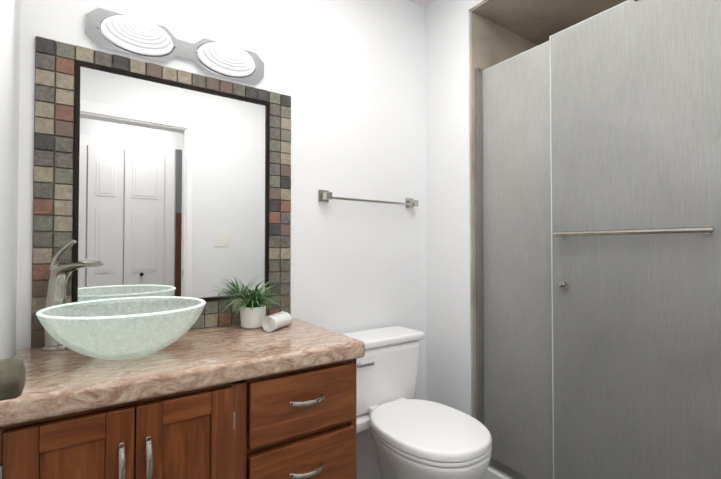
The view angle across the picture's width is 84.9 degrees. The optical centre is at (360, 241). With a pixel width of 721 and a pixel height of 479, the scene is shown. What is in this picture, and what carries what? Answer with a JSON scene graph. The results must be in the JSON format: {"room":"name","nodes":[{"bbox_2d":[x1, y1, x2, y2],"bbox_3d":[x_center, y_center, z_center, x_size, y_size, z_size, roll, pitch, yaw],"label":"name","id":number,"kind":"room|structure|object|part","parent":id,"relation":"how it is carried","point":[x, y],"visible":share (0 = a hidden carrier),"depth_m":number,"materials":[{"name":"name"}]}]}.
{"room":"bathroom","nodes":[
{"label":"bathroom","id":0,"kind":"room"},
{"bbox_2d":[0,0,20,358],"bbox_3d":[-0.584,-0.086,0.447,0.100,2.440,1.720,1,-1,-35],"label":"wall","id":1,"kind":"structure","parent":0,"point":[10,22],"depth_m":1.05,"materials":[{"name":"paint"}]},
{"bbox_2d":[16,0,425,399],"bbox_3d":[-0.366,-0.065,1.701,1.880,2.440,0.100,1,-1,-35],"label":"wall","id":2,"kind":"structure","parent":0,"point":[348,76],"depth_m":1.81,"materials":[{"name":"paint"}]},
{"bbox_2d":[31,36,290,346],"bbox_3d":[-0.646,-0.151,1.439,0.850,0.950,0.016,1,-1,-35],"label":"mirror","id":3,"kind":"object","parent":2,"relation":"attached to","point":[58,64],"visible":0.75,"depth_m":1.25,"materials":[{"name":"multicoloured tile"}]},
{"bbox_2d":[78,66,265,302],"bbox_3d":[-0.647,-0.176,1.441,0.622,0.772,0.004,1,-1,-35],"label":"mirror panel","id":4,"kind":"object","parent":3,"relation":"attached to","point":[172,181],"visible":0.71,"depth_m":1.41,"materials":[{"name":"silver glass"}]},
{"bbox_2d":[85,7,263,84],"bbox_3d":[-0.625,-0.702,1.417,0.600,0.125,0.093,1,-1,-35],"label":"wall sconce","id":5,"kind":"object","parent":2,"relation":"attached to","point":[98,38],"depth_m":1.38,"materials":[{"name":"white glass"}]},
{"bbox_3d":[-0.743,-0.704,1.324,0.216,0.110,0.075,1,-1,-35],"label":"wall sconce shade","id":6,"kind":"part","parent":5,"relation":"part of","materials":[{"name":"white glass"}]},
{"bbox_3d":[-0.496,-0.701,1.494,0.216,0.110,0.075,1,-1,-35],"label":"wall sconce shade","id":7,"kind":"part","parent":5,"relation":"part of","materials":[{"name":"white glass"}]},
{"bbox_2d":[318,190,418,208],"bbox_3d":[0.059,-0.202,1.901,0.569,0.054,0.058,1,-1,-35],"label":"towel rail","id":8,"kind":"object","parent":2,"relation":"attached to","point":[327,196],"visible":1,"depth_m":1.84,"materials":[{"name":"silver metal"}]},
{"bbox_2d":[409,0,435,7],"bbox_3d":[0.542,-1.343,0.649,3.400,0.080,2.900,1,-1,-35],"label":"ceiling","id":9,"kind":"structure","parent":0,"point":[424,3],"depth_m":2.11,"materials":[{"name":"paint"}]},
{"bbox_2d":[425,0,484,415],"bbox_3d":[0.829,-0.068,1.534,0.100,2.440,1.532,1,-1,-35],"label":"wall","id":10,"kind":"structure","parent":0,"point":[448,225],"depth_m":2.00,"materials":[{"name":"paint"}]},
{"bbox_2d":[482,467,509,478],"bbox_3d":[0.914,1.090,1.391,0.100,0.120,1.234,1,-1,-35],"label":"sill","id":11,"kind":"structure","parent":10,"relation":"attached to","point":[490,473],"depth_m":1.77,"materials":[{"name":"white stone"}]},
{"bbox_2d":[475,0,720,478],"bbox_3d":[0.903,0.091,1.401,0.090,1.876,1.208,1,-1,-35],"label":"shower enclosure","id":12,"kind":"object","parent":11,"relation":"on","point":[598,230],"visible":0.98,"depth_m":1.43,"materials":[{"name":"silver metal"}]},
{"bbox_2d":[484,18,537,69],"bbox_3d":[0.954,-0.021,2.233,0.900,2.370,0.100,1,-1,-35],"label":"wall","id":13,"kind":"structure","parent":0,"point":[501,44],"depth_m":2.03,"materials":[{"name":"paint"}]},
{"bbox_2d":[469,11,483,418],"bbox_3d":[0.571,-0.037,1.916,0.092,2.150,0.012,1,-1,-35],"label":"jamb","id":14,"kind":"object","parent":13,"relation":"attached to","point":[476,40],"visible":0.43,"depth_m":1.90,"materials":[{"name":"paint"}]},
{"bbox_2d":[471,0,626,44],"bbox_3d":[1.246,-1.121,1.657,0.892,0.010,1.210,1,-1,-35],"label":"ceiling","id":15,"kind":"structure","parent":0,"point":[537,22],"depth_m":1.92,"materials":[{"name":"paint"}]},
{"bbox_3d":[0.542,1.176,0.606,3.400,0.080,2.900,1,-1,-35],"label":"floor","id":16,"kind":"structure","parent":0,"visible":0},
{"bbox_2d":[0,359,355,478],"bbox_3d":[-0.505,0.761,1.204,0.900,0.772,0.535,1,-1,-35],"label":"bathroom vanity","id":17,"kind":"object","parent":16,"relation":"on","point":[272,434],"depth_m":1.01,"materials":[{"name":"brown wood"}]},
{"bbox_3d":[-0.410,0.698,0.976,0.731,0.494,0.049,1,-1,-35],"label":"bathroom vanity handle","id":18,"kind":"part","parent":17,"relation":"part of","materials":[{"name":"silver metal"}]},
{"bbox_2d":[0,319,364,426],"bbox_3d":[-0.505,0.348,1.223,0.916,0.053,0.517,1,-1,-35],"label":"countertop","id":19,"kind":"structure","parent":17,"relation":"on","point":[64,382],"depth_m":1.03,"materials":[{"name":"stone"}]},
{"bbox_2d":[42,240,103,351],"bbox_3d":[-0.858,0.157,1.166,0.168,0.325,0.068,0,-1,13],"label":"faucet","id":20,"kind":"object","parent":19,"relation":"on","point":[60,274],"visible":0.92,"depth_m":1.16,"materials":[{"name":"silver metal"}]},
{"bbox_2d":[36,298,205,359],"bbox_3d":[-0.658,0.250,1.117,0.408,0.137,0.408,1,-1,-35],"label":"sink","id":21,"kind":"object","parent":19,"relation":"in","point":[113,338],"visible":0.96,"depth_m":1.01,"materials":[{"name":"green glass"}]},
{"bbox_2d":[36,296,205,319],"bbox_3d":[-0.658,0.183,1.118,0.407,0.007,0.407,1,-1,-35],"label":"rim","id":22,"kind":"object","parent":21,"relation":"on","point":[41,314],"visible":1,"depth_m":1.03,"materials":[{"name":"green glass"}]},
{"bbox_2d":[216,276,287,328],"bbox_3d":[-0.380,0.220,1.458,0.308,0.208,0.215,1,-1,-35],"label":"plant","id":23,"kind":"object","parent":19,"relation":"on","point":[253,312],"visible":1,"depth_m":1.46,"materials":[{"name":"green plant"}]},
{"bbox_2d":[262,311,291,331],"bbox_3d":[-0.310,0.297,1.466,0.054,0.055,0.126,0,-1,17],"label":"roll","id":24,"kind":"object","parent":19,"relation":"on","point":[272,322],"visible":1,"depth_m":1.42,"materials":[{"name":"fabric"}]},
{"bbox_2d":[356,413,491,478],"bbox_3d":[0.205,0.944,1.577,0.380,0.417,0.668,1,-1,-35],"label":"toilet","id":25,"kind":"object","parent":16,"relation":"on","point":[376,458],"visible":0.31,"depth_m":1.43,"materials":[{"name":"white ceramic"}]},
{"bbox_2d":[356,340,419,415],"bbox_3d":[0.073,0.597,1.775,0.418,0.282,0.213,1,-1,-35],"label":"toilet tank","id":26,"kind":"object","parent":25,"relation":"on","point":[390,374],"depth_m":1.71,"materials":[{"name":"white ceramic"}]},
{"bbox_3d":[0.019,0.508,1.625,0.081,0.022,0.024,1,-1,-35],"label":"toilet handle","id":27,"kind":"part","parent":26,"relation":"part of","materials":[{"name":"silver metal"}]},
{"bbox_2d":[343,326,423,349],"bbox_3d":[0.067,0.438,1.787,0.434,0.036,0.200,1,-1,-35],"label":"lid","id":28,"kind":"object","parent":26,"relation":"on","point":[379,337],"visible":0.58,"depth_m":1.77,"materials":[{"name":"white ceramic"}]},
{"bbox_2d":[369,398,491,467],"bbox_3d":[0.254,0.713,1.510,0.380,0.048,0.496,1,-1,-35],"label":"seat","id":29,"kind":"object","parent":25,"relation":"on","point":[430,433],"visible":1,"depth_m":1.42,"materials":[{"name":"white plastic"}]},
{"bbox_3d":[0.253,0.079,0.037,0.814,2.095,0.132,1,-1,-35],"label":"door frame","id":30,"kind":"structure","parent":0,"visible":0},
{"bbox_3d":[-0.300,0.115,0.176,0.041,2.003,0.745,1,-1,-35],"label":"bathroom door","id":31,"kind":"structure","parent":30,"relation":"attached to","visible":0},
{"bbox_2d":[0,357,25,400],"bbox_3d":[-0.430,0.162,0.453,0.067,0.062,0.062,1,-1,-35],"label":"door knob","id":32,"kind":"object","parent":31,"relation":"attached to","point":[12,377],"visible":1,"depth_m":0.45,"materials":[{"name":"grey metal"}]}
]}

